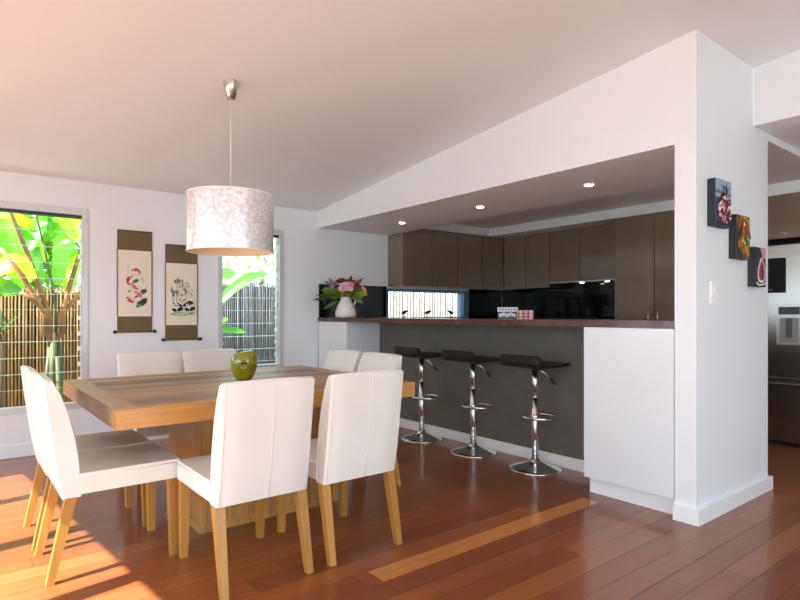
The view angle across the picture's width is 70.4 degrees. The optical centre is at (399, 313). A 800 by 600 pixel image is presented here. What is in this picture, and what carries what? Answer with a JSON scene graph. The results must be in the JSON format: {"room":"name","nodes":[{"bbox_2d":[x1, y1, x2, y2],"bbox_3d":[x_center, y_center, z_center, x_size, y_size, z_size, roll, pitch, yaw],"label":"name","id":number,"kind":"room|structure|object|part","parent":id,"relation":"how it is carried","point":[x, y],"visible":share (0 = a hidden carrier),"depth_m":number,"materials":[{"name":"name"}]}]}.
{"room":"dining room","nodes":[
{"label":"dining room","id":0,"kind":"room"},
{"bbox_2d":[0,171,501,445],"bbox_3d":[-1.873,-0.050,5.904,8.800,2.500,0.120,0,0,-38],"label":"wall","id":1,"kind":"structure","parent":0,"point":[313,255],"depth_m":5.49,"materials":[{"name":"white paint"}]},
{"bbox_2d":[0,200,87,415],"bbox_3d":[-3.385,-0.050,4.684,1.415,1.780,0.112,0,0,-38],"label":"window","id":2,"kind":"structure","parent":1,"relation":"in","point":[5,206],"depth_m":5.05,"materials":[{"name":"silver metal"}]},
{"bbox_2d":[0,434,168,458],"bbox_3d":[-2.799,1.147,5.083,4.730,0.105,0.016,0,0,-38],"label":"baseboard","id":3,"kind":"structure","parent":1,"relation":"attached to","point":[26,449],"depth_m":4.76,"materials":[{"name":"white paint"}]},
{"bbox_2d":[113,229,156,333],"bbox_3d":[-2.488,-0.301,5.325,0.374,0.964,0.032,0,0,-38],"label":"scroll","id":4,"kind":"object","parent":1,"relation":"attached to","point":[134,248],"visible":1,"depth_m":5.33,"materials":[{"name":"beige paper"}]},
{"bbox_3d":[-2.489,-0.777,5.326,0.306,0.011,0.012,0,0,-38],"label":"rod","id":5,"kind":"part","parent":4,"relation":"part of","materials":[{"name":"brown paint"}]},
{"bbox_2d":[125,265,147,307],"bbox_3d":[-2.474,-0.256,5.330,0.200,0.393,0.015,0,0,-38],"label":"painting","id":6,"kind":"object","parent":4,"relation":"attached to","point":[136,276],"depth_m":5.33,"materials":[{"name":"paper"}]},
{"bbox_2d":[161,244,201,341],"bbox_3d":[-2.148,-0.208,5.588,0.381,0.946,0.042,0,0,-38],"label":"scroll","id":7,"kind":"object","parent":1,"relation":"attached to","point":[181,266],"visible":0.97,"depth_m":5.59,"materials":[{"name":"beige paper"}]},
{"bbox_2d":[169,278,194,315],"bbox_3d":[-2.145,-0.175,5.582,0.250,0.389,0.028,0,0,-38],"label":"painting","id":8,"kind":"object","parent":7,"relation":"attached to","point":[181,290],"depth_m":5.59,"materials":[{"name":"beige paper"}]},
{"bbox_2d":[218,229,283,367],"bbox_3d":[-1.611,-0.165,6.092,0.735,1.530,0.112,0,0,-38],"label":"window","id":9,"kind":"structure","parent":1,"relation":"in","point":[278,234],"depth_m":6.25,"materials":[{"name":"silver metal"}]},
{"bbox_3d":[-1.618,0.033,6.100,0.637,0.140,0.066,0,0,-38],"label":"louvre blade","id":10,"kind":"part","parent":9,"relation":"part of","materials":[{"name":"clear glass"}]},
{"bbox_3d":[-1.618,0.170,6.100,0.637,0.140,0.066,0,0,-38],"label":"louvre blade","id":11,"kind":"part","parent":9,"relation":"part of","materials":[{"name":"clear glass"}]},
{"bbox_2d":[319,284,386,316],"bbox_3d":[-0.554,-0.154,6.864,0.976,0.388,0.010,0,0,-38],"label":"backsplash","id":12,"kind":"structure","parent":1,"relation":"attached to","point":[374,304],"depth_m":6.98,"materials":[{"name":"black glass"}]},
{"bbox_2d":[388,229,456,287],"bbox_3d":[0.307,-0.716,7.363,0.940,0.732,0.298,0,0,-38],"label":"upper cabinet","id":13,"kind":"object","parent":1,"relation":"attached to","point":[423,258],"visible":0.82,"depth_m":7.17,"materials":[{"name":"beige laminate"}]},
{"bbox_3d":[0.032,-0.716,6.968,0.018,0.732,0.021,0,0,-38],"label":"panel","id":14,"kind":"part","parent":13,"relation":"part of","materials":[{"name":"beige laminate"}]},
{"bbox_3d":[0.221,-0.716,7.117,0.460,0.727,0.019,0,0,-38],"label":"door","id":15,"kind":"part","parent":13,"relation":"part of","materials":[{"name":"beige laminate"}]},
{"bbox_3d":[0.584,-0.716,7.404,0.445,0.727,0.019,0,0,-38],"label":"door","id":16,"kind":"part","parent":13,"relation":"part of","materials":[{"name":"beige laminate"}]},
{"bbox_2d":[387,288,468,317],"bbox_3d":[0.367,-0.122,7.674,1.450,0.405,0.130,0,0,-38],"label":"window","id":17,"kind":"structure","parent":1,"relation":"in","point":[463,296],"depth_m":7.89,"materials":[{"name":"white metal"}]},
{"bbox_2d":[443,233,502,289],"bbox_3d":[1.033,-0.716,7.939,0.909,0.732,0.298,0,0,-38],"label":"upper cabinet","id":18,"kind":"object","parent":1,"relation":"attached to","point":[479,258],"visible":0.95,"depth_m":7.80,"materials":[{"name":"beige wood"}]},
{"bbox_3d":[0.951,-0.716,7.696,0.468,0.727,0.019,0,0,-38],"label":"door","id":19,"kind":"part","parent":18,"relation":"part of","materials":[{"name":"beige laminate"}]},
{"bbox_3d":[1.307,-0.716,7.978,0.421,0.727,0.019,0,0,-38],"label":"door","id":20,"kind":"part","parent":18,"relation":"part of","materials":[{"name":"beige laminate"}]},
{"bbox_2d":[468,290,501,317],"bbox_3d":[1.250,-0.034,8.294,0.695,0.628,0.010,0,0,-38],"label":"backsplash","id":21,"kind":"structure","parent":1,"relation":"attached to","point":[482,303],"depth_m":8.28,"materials":[{"name":"black glass"}]},
{"bbox_2d":[0,0,799,228],"bbox_3d":[0.911,-1.677,2.847,8.235,1.010,8.370,0,0,-38],"label":"ceiling","id":22,"kind":"structure","parent":0,"point":[335,99],"depth_m":3.51,"materials":[{"name":"white paint"}]},
{"bbox_2d":[186,79,273,256],"bbox_3d":[-1.042,-0.904,3.490,0.521,1.052,0.521,0,0,-38],"label":"pendant lamp","id":23,"kind":"object","parent":22,"relation":"hanging from","point":[229,221],"visible":1,"depth_m":3.28,"materials":[{"name":"white fabric"}]},
{"bbox_3d":[-1.042,-0.555,3.490,0.516,0.346,0.516,0,0,-38],"label":"lamp shade","id":24,"kind":"part","parent":23,"relation":"part of","materials":[{"name":"beige fabric"}]},
{"bbox_3d":[-1.042,-1.026,3.490,0.006,0.600,0.006,0,0,-38],"label":"cord","id":25,"kind":"part","parent":23,"relation":"part of","materials":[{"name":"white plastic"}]},
{"bbox_2d":[0,426,799,599],"bbox_3d":[0.168,1.240,2.405,10.150,0.080,8.446,0,0,-38],"label":"floor","id":26,"kind":"structure","parent":0,"point":[472,528],"depth_m":2.93,"materials":[{"name":"brown wood"}]},
{"bbox_2d":[20,365,151,551],"bbox_3d":[-1.774,0.742,3.207,0.592,0.916,0.453,0,0,-38],"label":"dining chair","id":27,"kind":"object","parent":26,"relation":"on","point":[112,439],"visible":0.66,"depth_m":3.19,"materials":[{"name":"beige leather"}]},
{"bbox_3d":[-2.069,1.013,3.226,0.122,0.374,0.047,0,0,-38],"label":"leg","id":28,"kind":"part","parent":27,"relation":"part of","materials":[{"name":"brown wood"}]},
{"bbox_3d":[-1.944,0.556,3.072,0.156,0.544,0.438,0,0,-38],"label":"backrest","id":29,"kind":"part","parent":27,"relation":"part of","materials":[{"name":"beige leather"}]},
{"bbox_3d":[-1.823,1.013,2.915,0.122,0.374,0.047,0,0,-38],"label":"leg","id":30,"kind":"part","parent":27,"relation":"part of","materials":[{"name":"brown wood"}]},
{"bbox_3d":[-1.721,0.768,3.249,0.450,0.093,0.448,0,0,-38],"label":"seat","id":31,"kind":"part","parent":27,"relation":"part of","materials":[{"name":"beige leather"}]},
{"bbox_3d":[-1.691,1.006,3.525,0.046,0.387,0.046,0,0,-38],"label":"leg","id":32,"kind":"part","parent":27,"relation":"part of","materials":[{"name":"brown wood"}]},
{"bbox_3d":[-1.445,1.006,3.215,0.046,0.387,0.046,0,0,-38],"label":"leg","id":33,"kind":"part","parent":27,"relation":"part of","materials":[{"name":"brown wood"}]},
{"bbox_2d":[31,372,179,587],"bbox_3d":[-1.469,0.742,2.830,0.592,0.916,0.453,0,0,-38],"label":"dining chair","id":34,"kind":"object","parent":26,"relation":"on","point":[72,474],"visible":0.98,"depth_m":2.66,"materials":[{"name":"beige leather"}]},
{"bbox_3d":[-1.764,1.013,2.849,0.122,0.374,0.047,0,0,-38],"label":"leg","id":35,"kind":"part","parent":34,"relation":"part of","materials":[{"name":"brown wood"}]},
{"bbox_3d":[-1.638,0.556,2.696,0.156,0.544,0.438,0,0,-38],"label":"backrest","id":36,"kind":"part","parent":34,"relation":"part of","materials":[{"name":"beige leather"}]},
{"bbox_3d":[-1.518,1.013,2.538,0.122,0.374,0.047,0,0,-38],"label":"leg","id":37,"kind":"part","parent":34,"relation":"part of","materials":[{"name":"brown wood"}]},
{"bbox_3d":[-1.416,0.768,2.872,0.450,0.093,0.448,0,0,-38],"label":"seat","id":38,"kind":"part","parent":34,"relation":"part of","materials":[{"name":"beige leather"}]},
{"bbox_3d":[-1.386,1.006,3.148,0.046,0.387,0.046,0,0,-38],"label":"leg","id":39,"kind":"part","parent":34,"relation":"part of","materials":[{"name":"brown wood"}]},
{"bbox_3d":[-1.140,1.006,2.838,0.046,0.387,0.046,0,0,-38],"label":"leg","id":40,"kind":"part","parent":34,"relation":"part of","materials":[{"name":"brown wood"}]},
{"bbox_2d":[117,351,181,496],"bbox_3d":[-1.733,0.742,4.085,0.453,0.916,0.592,0,0,-38],"label":"dining chair","id":41,"kind":"object","parent":26,"relation":"on","point":[148,362],"visible":0.24,"depth_m":4.22,"materials":[{"name":"beige leather"}]},
{"bbox_3d":[-1.725,1.006,3.756,0.046,0.387,0.046,0,0,-38],"label":"leg","id":42,"kind":"part","parent":41,"relation":"part of","materials":[{"name":"brown wood"}]},
{"bbox_3d":[-1.867,0.556,4.255,0.438,0.544,0.156,0,0,-38],"label":"backrest","id":43,"kind":"part","parent":41,"relation":"part of","materials":[{"name":"beige leather"}]},
{"bbox_3d":[-1.691,0.768,4.032,0.448,0.093,0.450,0,0,-38],"label":"seat","id":44,"kind":"part","parent":41,"relation":"part of","materials":[{"name":"beige leather"}]},
{"bbox_2d":[181,349,236,372],"bbox_3d":[-1.373,0.742,4.371,0.453,0.916,0.592,0,0,-38],"label":"dining chair","id":45,"kind":"object","parent":26,"relation":"on","point":[202,359],"visible":0.23,"depth_m":4.52,"materials":[{"name":"beige leather"}]},
{"bbox_2d":[63,365,414,533],"bbox_3d":[-1.072,0.820,3.719,1.766,0.761,1.534,0,0,-38],"label":"dining table","id":46,"kind":"object","parent":26,"relation":"on","point":[185,402],"visible":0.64,"depth_m":3.22,"materials":[{"name":"brown wood"}]},
{"bbox_2d":[230,350,257,380],"bbox_3d":[-1.036,0.340,3.771,0.177,0.198,0.179,0,0,-38],"label":"vase","id":47,"kind":"object","parent":46,"relation":"on","point":[243,364],"visible":1,"depth_m":3.71,"materials":[{"name":"green ceramic"}]},
{"bbox_2d":[177,376,314,599],"bbox_3d":[-0.745,0.742,2.717,0.453,0.916,0.592,0,0,-38],"label":"dining chair","id":48,"kind":"object","parent":26,"relation":"on","point":[261,439],"visible":1,"depth_m":2.51,"materials":[{"name":"beige leather"}]},
{"bbox_3d":[-1.064,1.006,2.800,0.046,0.387,0.046,0,0,-38],"label":"leg","id":49,"kind":"part","parent":48,"relation":"part of","materials":[{"name":"brown wood"}]},
{"bbox_3d":[-0.787,0.768,2.770,0.448,0.093,0.450,0,0,-38],"label":"seat","id":50,"kind":"part","parent":48,"relation":"part of","materials":[{"name":"beige leather"}]},
{"bbox_3d":[-0.764,1.013,2.422,0.047,0.374,0.122,0,0,-38],"label":"leg","id":51,"kind":"part","parent":48,"relation":"part of","materials":[{"name":"brown wood"}]},
{"bbox_3d":[-0.753,1.006,3.046,0.046,0.387,0.046,0,0,-38],"label":"leg","id":52,"kind":"part","parent":48,"relation":"part of","materials":[{"name":"brown wood"}]},
{"bbox_3d":[-0.611,0.556,2.548,0.438,0.544,0.156,0,0,-38],"label":"backrest","id":53,"kind":"part","parent":48,"relation":"part of","materials":[{"name":"beige leather"}]},
{"bbox_3d":[-0.454,1.013,2.668,0.047,0.374,0.122,0,0,-38],"label":"leg","id":54,"kind":"part","parent":48,"relation":"part of","materials":[{"name":"brown wood"}]},
{"bbox_2d":[277,369,403,566],"bbox_3d":[-0.332,0.742,3.045,0.453,0.916,0.592,0,0,-38],"label":"dining chair","id":55,"kind":"object","parent":26,"relation":"on","point":[358,432],"visible":0.97,"depth_m":2.82,"materials":[{"name":"beige leather"}]},
{"bbox_3d":[-0.650,1.006,3.128,0.046,0.387,0.046,0,0,-38],"label":"leg","id":56,"kind":"part","parent":55,"relation":"part of","materials":[{"name":"brown wood"}]},
{"bbox_3d":[-0.374,0.768,3.098,0.448,0.093,0.450,0,0,-38],"label":"seat","id":57,"kind":"part","parent":55,"relation":"part of","materials":[{"name":"beige leather"}]},
{"bbox_3d":[-0.350,1.013,2.750,0.047,0.374,0.122,0,0,-38],"label":"leg","id":58,"kind":"part","parent":55,"relation":"part of","materials":[{"name":"brown wood"}]},
{"bbox_3d":[-0.340,1.006,3.374,0.046,0.387,0.046,0,0,-38],"label":"leg","id":59,"kind":"part","parent":55,"relation":"part of","materials":[{"name":"brown wood"}]},
{"bbox_3d":[-0.197,0.556,2.876,0.438,0.544,0.156,0,0,-38],"label":"backrest","id":60,"kind":"part","parent":55,"relation":"part of","materials":[{"name":"beige leather"}]},
{"bbox_3d":[-0.040,1.013,2.996,0.047,0.374,0.122,0,0,-38],"label":"leg","id":61,"kind":"part","parent":55,"relation":"part of","materials":[{"name":"brown wood"}]},
{"bbox_2d":[323,349,362,372],"bbox_3d":[-0.649,0.742,4.360,0.592,0.916,0.453,0,0,-38],"label":"dining chair","id":62,"kind":"object","parent":26,"relation":"on","point":[345,360],"visible":0.27,"depth_m":4.47,"materials":[{"name":"beige leather"}]},
{"bbox_2d":[331,352,401,501],"bbox_3d":[-0.345,0.742,3.976,0.592,0.916,0.453,0,0,-38],"label":"dining chair","id":63,"kind":"object","parent":26,"relation":"on","point":[370,361],"visible":0.27,"depth_m":4.05,"materials":[{"name":"beige leather"}]},
{"bbox_3d":[-0.428,1.006,3.658,0.046,0.387,0.046,0,0,-38],"label":"leg","id":64,"kind":"part","parent":63,"relation":"part of","materials":[{"name":"brown wood"}]},
{"bbox_3d":[-0.176,0.556,4.110,0.156,0.544,0.438,0,0,-38],"label":"backrest","id":65,"kind":"part","parent":63,"relation":"part of","materials":[{"name":"beige leather"}]},
{"bbox_3d":[-0.050,1.013,3.957,0.122,0.374,0.047,0,0,-38],"label":"leg","id":66,"kind":"part","parent":63,"relation":"part of","materials":[{"name":"brown wood"}]},
{"bbox_2d":[393,346,441,443],"bbox_3d":[0.205,0.755,5.446,0.408,0.890,0.400,0,0,-38],"label":"bar stool","id":67,"kind":"object","parent":26,"relation":"on","point":[422,437],"visible":0.97,"depth_m":5.41,"materials":[{"name":"silver metal"}]},
{"bbox_3d":[0.205,0.359,5.446,0.408,0.098,0.364,0,0,-38],"label":"seat","id":68,"kind":"part","parent":67,"relation":"part of","materials":[{"name":"black leather"}]},
{"bbox_2d":[442,350,499,457],"bbox_3d":[0.630,0.755,4.909,0.408,0.890,0.400,0,0,-38],"label":"bar stool","id":69,"kind":"object","parent":26,"relation":"on","point":[472,450],"visible":0.99,"depth_m":4.88,"materials":[{"name":"silver metal"}]},
{"bbox_3d":[0.630,0.359,4.909,0.408,0.098,0.364,0,0,-38],"label":"seat","id":70,"kind":"part","parent":69,"relation":"part of","materials":[{"name":"black leather"}]},
{"bbox_2d":[319,322,674,514],"bbox_3d":[0.567,0.643,5.122,0.588,1.114,4.098,0,0,-38],"label":"breakfast bar","id":71,"kind":"object","parent":26,"relation":"on","point":[613,404],"visible":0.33,"depth_m":4.45,"materials":[{"name":"white"}]},
{"bbox_3d":[0.686,0.643,5.227,0.030,1.114,2.900,0,0,-38],"label":"panel","id":72,"kind":"part","parent":71,"relation":"part of","materials":[{"name":"grey paint"}]},
{"bbox_3d":[0.668,1.156,5.213,0.015,0.088,2.900,0,0,-38],"label":"skirting","id":73,"kind":"part","parent":71,"relation":"part of","materials":[{"name":"white paint"}]},
{"bbox_2d":[318,317,674,328],"bbox_3d":[0.572,0.064,5.135,0.623,0.045,4.120,0,0,-38],"label":"countertop","id":74,"kind":"structure","parent":71,"relation":"on","point":[619,323],"depth_m":4.23,"materials":[{"name":"brown wood"}]},
{"bbox_2d":[335,297,355,317],"bbox_3d":[-0.612,-0.077,6.406,0.240,0.237,0.240,0,0,-38],"label":"jug","id":75,"kind":"object","parent":74,"relation":"on","point":[345,308],"visible":0.88,"depth_m":6.33,"materials":[{"name":"white ceramic"}]},
{"bbox_2d":[314,275,367,308],"bbox_3d":[-0.674,-0.216,6.353,0.616,0.436,0.237,0,0,3],"label":"bouquet","id":76,"kind":"object","parent":75,"relation":"in","point":[350,288],"visible":1,"depth_m":6.33,"materials":[{"name":"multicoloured plant"}]},
{"bbox_3d":[-0.664,-0.376,6.342,0.103,0.068,0.083,0,0,32],"label":"flower","id":77,"kind":"part","parent":76,"relation":"part of","materials":[{"name":"red plant"}]},
{"bbox_3d":[-0.628,-0.289,6.267,0.120,0.100,0.070,0,0,16],"label":"flower","id":78,"kind":"part","parent":76,"relation":"part of","materials":[{"name":"pink plant"}]},
{"bbox_2d":[497,307,517,318],"bbox_3d":[0.888,-0.007,4.673,0.158,0.096,0.108,0,0,16],"label":"tin","id":79,"kind":"object","parent":74,"relation":"on","point":[503,312],"visible":0.95,"depth_m":4.62,"materials":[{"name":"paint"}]},
{"bbox_3d":[0.889,-0.037,4.674,0.158,0.036,0.106,0,0,16],"label":"lid","id":80,"kind":"part","parent":79,"relation":"part of","materials":[{"name":"grey paint"}]},
{"bbox_2d":[517,310,532,318],"bbox_3d":[1.000,0.006,4.531,0.124,0.070,0.093,0,0,16],"label":"tin","id":81,"kind":"object","parent":74,"relation":"on","point":[521,314],"visible":0.91,"depth_m":4.49,"materials":[{"name":"brown paint"}]},
{"bbox_2d":[500,354,569,475],"bbox_3d":[1.044,0.755,4.388,0.408,0.890,0.400,0,0,-38],"label":"bar stool","id":82,"kind":"object","parent":26,"relation":"on","point":[533,467],"visible":1,"depth_m":4.35,"materials":[{"name":"silver metal"}]},
{"bbox_3d":[1.044,0.359,4.388,0.408,0.098,0.364,0,0,-38],"label":"seat","id":83,"kind":"part","parent":82,"relation":"part of","materials":[{"name":"black leather"}]},
{"bbox_2d":[615,210,674,319],"bbox_3d":[2.939,0.059,6.239,0.637,2.283,0.925,0,0,-38],"label":"pantry cabinet","id":84,"kind":"object","parent":26,"relation":"on","point":[645,243],"visible":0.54,"depth_m":6.14,"materials":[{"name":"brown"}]},
{"bbox_3d":[2.447,0.009,6.426,0.021,2.182,0.020,0,0,-38],"label":"panel","id":85,"kind":"part","parent":84,"relation":"part of","materials":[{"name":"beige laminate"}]},
{"bbox_3d":[2.591,0.009,6.244,0.019,2.181,0.439,0,0,-38],"label":"door","id":86,"kind":"part","parent":84,"relation":"part of","materials":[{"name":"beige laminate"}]},
{"bbox_3d":[2.872,0.009,5.890,0.019,2.181,0.458,0,0,-38],"label":"door","id":87,"kind":"part","parent":84,"relation":"part of","materials":[{"name":"beige laminate"}]},
{"bbox_2d":[768,244,799,445],"bbox_3d":[3.815,0.285,5.162,0.567,1.830,1.010,0,0,-38],"label":"fridge","id":88,"kind":"object","parent":26,"relation":"on","point":[783,260],"visible":0.56,"depth_m":5.17,"materials":[{"name":"grey metal"}]},
{"bbox_3d":[3.432,-0.355,5.262,0.005,0.320,0.258,0,0,-38],"label":"notice panel","id":89,"kind":"part","parent":88,"relation":"part of","materials":[{"name":"black plastic"}]},
{"bbox_3d":[3.655,0.880,5.036,0.065,0.570,1.010,0,0,-38],"label":"freezer drawer","id":90,"kind":"part","parent":88,"relation":"part of","materials":[{"name":"metal"}]},
{"bbox_3d":[3.520,-0.028,5.206,0.065,1.205,0.576,0,0,-38],"label":"door","id":91,"kind":"part","parent":88,"relation":"part of","materials":[{"name":"metal"}]},
{"bbox_2d":[768,192,799,245],"bbox_3d":[3.804,0.059,5.179,0.598,2.283,1.090,0,0,-38],"label":"tall cabinet","id":92,"kind":"object","parent":26,"relation":"on","point":[783,210],"visible":0.14,"depth_m":5.14,"materials":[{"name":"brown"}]},
{"bbox_2d":[318,30,767,508],"bbox_3d":[0.789,-0.231,5.228,1.072,2.861,4.247,0,0,-38],"label":"wall","id":93,"kind":"structure","parent":0,"point":[689,95],"depth_m":3.56,"materials":[{"name":"white paint"}]},
{"bbox_2d":[327,149,674,234],"bbox_3d":[0.765,-1.093,5.288,0.910,0.195,4.124,0,0,-38],"label":"ceiling","id":94,"kind":"structure","parent":93,"relation":"attached to","point":[654,170],"depth_m":4.76,"materials":[{"name":"white paint"}]},
{"bbox_2d":[583,183,594,186],"bbox_3d":[1.450,-0.989,4.353,0.092,0.009,0.092,0,0,-38],"label":"recessed light","id":95,"kind":"object","parent":94,"relation":"in","point":[587,184],"visible":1,"depth_m":4.35,"materials":[{"name":"white"}]},
{"bbox_2d":[426,180,799,241],"bbox_3d":[3.215,-1.163,4.674,2.155,0.155,8.130,0,0,-38],"label":"trim","id":96,"kind":"structure","parent":93,"relation":"attached to","point":[605,217],"depth_m":6.87,"materials":[{"name":"white paint"}]},
{"bbox_2d":[710,281,716,303],"bbox_3d":[1.857,-0.125,3.355,0.072,0.132,0.016,0,0,-38],"label":"light switch","id":97,"kind":"object","parent":93,"relation":"attached to","point":[713,285],"visible":1,"depth_m":3.35,"materials":[{"name":"white plastic"}]},
{"bbox_2d":[707,178,731,228],"bbox_3d":[1.902,-0.653,3.359,0.218,0.274,0.064,0,0,-38],"label":"canvas painting","id":98,"kind":"object","parent":93,"relation":"attached to","point":[719,211],"visible":1,"depth_m":3.31,"materials":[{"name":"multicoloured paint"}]},
{"bbox_2d":[716,179,731,227],"bbox_3d":[1.916,-0.653,3.341,0.210,0.266,0.019,0,0,-38],"label":"picture","id":99,"kind":"object","parent":98,"relation":"attached to","point":[723,188],"depth_m":3.34,"materials":[{"name":"multicoloured paint"}]},
{"bbox_2d":[673,475,772,526],"bbox_3d":[2.077,1.156,3.603,1.120,0.088,0.147,0,0,-38],"label":"baseboard","id":100,"kind":"structure","parent":93,"relation":"attached to","point":[710,511],"depth_m":3.39,"materials":[{"name":"white wood"}]},
{"bbox_2d":[729,214,750,259],"bbox_3d":[2.126,-0.477,3.541,0.204,0.269,0.057,0,0,-38],"label":"canvas painting","id":101,"kind":"object","parent":93,"relation":"attached to","point":[739,232],"visible":1,"depth_m":3.50,"materials":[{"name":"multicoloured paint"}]},
{"bbox_2d":[737,216,750,257],"bbox_3d":[2.140,-0.477,3.523,0.198,0.263,0.012,0,0,-38],"label":"picture","id":102,"kind":"object","parent":101,"relation":"attached to","point":[743,222],"depth_m":3.52,"materials":[{"name":"multicoloured paint"}]},
{"bbox_2d":[747,247,765,286],"bbox_3d":[2.339,-0.305,3.716,0.180,0.255,0.047,0,0,-38],"label":"canvas painting","id":103,"kind":"object","parent":93,"relation":"attached to","point":[756,266],"visible":0.99,"depth_m":3.67,"materials":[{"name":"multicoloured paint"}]},
{"bbox_2d":[755,248,765,286],"bbox_3d":[2.353,-0.305,3.699,0.174,0.249,0.002,0,0,-38],"label":"picture","id":104,"kind":"object","parent":103,"relation":"attached to","point":[760,253],"depth_m":3.70,"materials":[{"name":"multicoloured paint"}]},
{"bbox_2d":[753,50,799,127],"bbox_3d":[3.556,-1.655,2.235,0.050,0.830,3.883,0,0,-38],"label":"bulkhead","id":105,"kind":"object","parent":93,"relation":"attached to","point":[776,83],"depth_m":3.63,"materials":[{"name":"white paint"}]},
{"bbox_2d":[502,242,606,290],"bbox_3d":[4.098,-0.050,5.374,0.100,2.500,8.130,0,0,-38],"label":"wall","id":106,"kind":"structure","parent":0,"point":[503,289],"depth_m":8.50,"materials":[{"name":"white paint"}]},
{"bbox_2d":[504,232,562,289],"bbox_3d":[1.848,-0.716,7.888,0.298,0.732,0.785,0,0,-38],"label":"upper cabinet","id":107,"kind":"object","parent":106,"relation":"attached to","point":[526,258],"visible":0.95,"depth_m":7.77,"materials":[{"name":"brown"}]},
{"bbox_3d":[1.616,-0.716,7.957,0.019,0.727,0.378,0,0,-38],"label":"door","id":108,"kind":"part","parent":107,"relation":"part of","materials":[{"name":"beige laminate"}]},
{"bbox_3d":[1.860,-0.716,7.649,0.019,0.727,0.387,0,0,-38],"label":"door","id":109,"kind":"part","parent":107,"relation":"part of","materials":[{"name":"beige laminate"}]},
{"bbox_2d":[502,282,614,318],"bbox_3d":[2.216,-0.059,7.657,0.010,0.677,2.186,0,0,-38],"label":"backsplash","id":110,"kind":"structure","parent":106,"relation":"attached to","point":[589,300],"depth_m":7.59,"materials":[{"name":"black glass"}]},
{"bbox_2d":[550,223,614,281],"bbox_3d":[2.398,-0.752,7.195,0.298,0.660,0.977,0,0,-38],"label":"upper cabinet","id":111,"kind":"object","parent":106,"relation":"attached to","point":[587,253],"visible":0.71,"depth_m":7.09,"materials":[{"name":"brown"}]},
{"bbox_3d":[2.127,-0.751,7.312,0.019,0.655,0.447,0,0,-38],"label":"door","id":112,"kind":"part","parent":111,"relation":"part of","materials":[{"name":"beige laminate"}]},
{"bbox_2d":[548,279,614,284],"bbox_3d":[2.383,-0.407,7.183,0.320,0.025,0.977,0,0,-38],"label":"range hood","id":113,"kind":"object","parent":111,"relation":"attached to","point":[599,280],"visible":0.93,"depth_m":7.16,"materials":[{"name":"silver metal"}]},
{"bbox_3d":[2.430,-0.751,6.929,0.019,0.655,0.510,0,0,-38],"label":"door","id":114,"kind":"part","parent":111,"relation":"part of","materials":[{"name":"beige laminate"}]},
{"bbox_2d":[757,118,799,149],"bbox_3d":[4.516,-1.300,2.996,2.400,0.120,3.883,0,0,-38],"label":"ceiling","id":115,"kind":"structure","parent":0,"point":[788,131],"depth_m":3.83,"materials":[{"name":"white paint"}]},
{"label":"outside","id":116,"kind":"structure","parent":0,"visible":0},
{"bbox_3d":[-1.864,1.400,2.351,28.000,0.200,34.000,0,0,-38],"label":"ground","id":117,"kind":"structure","parent":116,"visible":0},
{"bbox_2d":[0,305,30,407],"bbox_3d":[-3.792,0.604,5.378,0.681,1.392,0.588,0,0,20],"label":"spiky plant","id":118,"kind":"object","parent":117,"relation":"on","point":[2,334],"visible":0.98,"depth_m":5.39,"materials":[{"name":"green plant"}]},
{"bbox_2d":[0,212,79,401],"bbox_3d":[-3.902,-0.196,6.089,1.768,2.996,0.933,0,0,-38],"label":"banana plant","id":119,"kind":"object","parent":117,"relation":"on","point":[27,237],"visible":0.52,"depth_m":5.98,"materials":[{"name":"green plant"}]},
{"bbox_2d":[0,287,79,406],"bbox_3d":[-4.525,0.490,6.261,3.912,1.620,0.065,0,0,-38],"label":"bamboo fence","id":120,"kind":"object","parent":117,"relation":"on","point":[30,317],"visible":0.12,"depth_m":6.48,"materials":[{"name":"wood"}]},
{"bbox_3d":[-4.530,-0.005,6.277,3.900,0.050,0.034,0,0,-38],"label":"rail","id":121,"kind":"part","parent":120,"relation":"part of","materials":[{"name":"wood"}]},
{"bbox_2d":[0,214,79,292],"bbox_3d":[-5.564,-0.432,7.574,3.071,3.472,2.250,0,0,-38],"label":"tree","id":122,"kind":"object","parent":117,"relation":"on","point":[47,242],"visible":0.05,"depth_m":7.78,"materials":[{"name":"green plant"}]},
{"bbox_2d":[223,268,268,332],"bbox_3d":[-2.014,0.357,7.164,0.748,1.890,0.271,0,0,-22],"label":"banana plant","id":123,"kind":"object","parent":117,"relation":"on","point":[246,278],"visible":0.44,"depth_m":7.14,"materials":[{"name":"green plant"}]},
{"bbox_2d":[223,282,274,363],"bbox_3d":[-2.265,0.410,8.436,2.275,1.780,0.065,0,0,-38],"label":"bamboo fence","id":124,"kind":"object","parent":117,"relation":"on","point":[258,302],"visible":0.15,"depth_m":8.46,"materials":[{"name":"grey wood"}]},
{"bbox_2d":[223,238,274,286],"bbox_3d":[-2.709,-0.417,10.992,2.041,3.440,1.498,0,0,-38],"label":"tree","id":125,"kind":"object","parent":117,"relation":"on","point":[261,279],"visible":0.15,"depth_m":10.89,"materials":[{"name":"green plant"}]},
{"bbox_2d":[389,292,457,316],"bbox_3d":[0.972,0.090,10.103,4.322,2.420,0.074,0,0,-38],"label":"bamboo fence","id":126,"kind":"object","parent":117,"relation":"on","point":[416,303],"visible":0.02,"depth_m":9.60,"materials":[{"name":"wood"}]}
]}

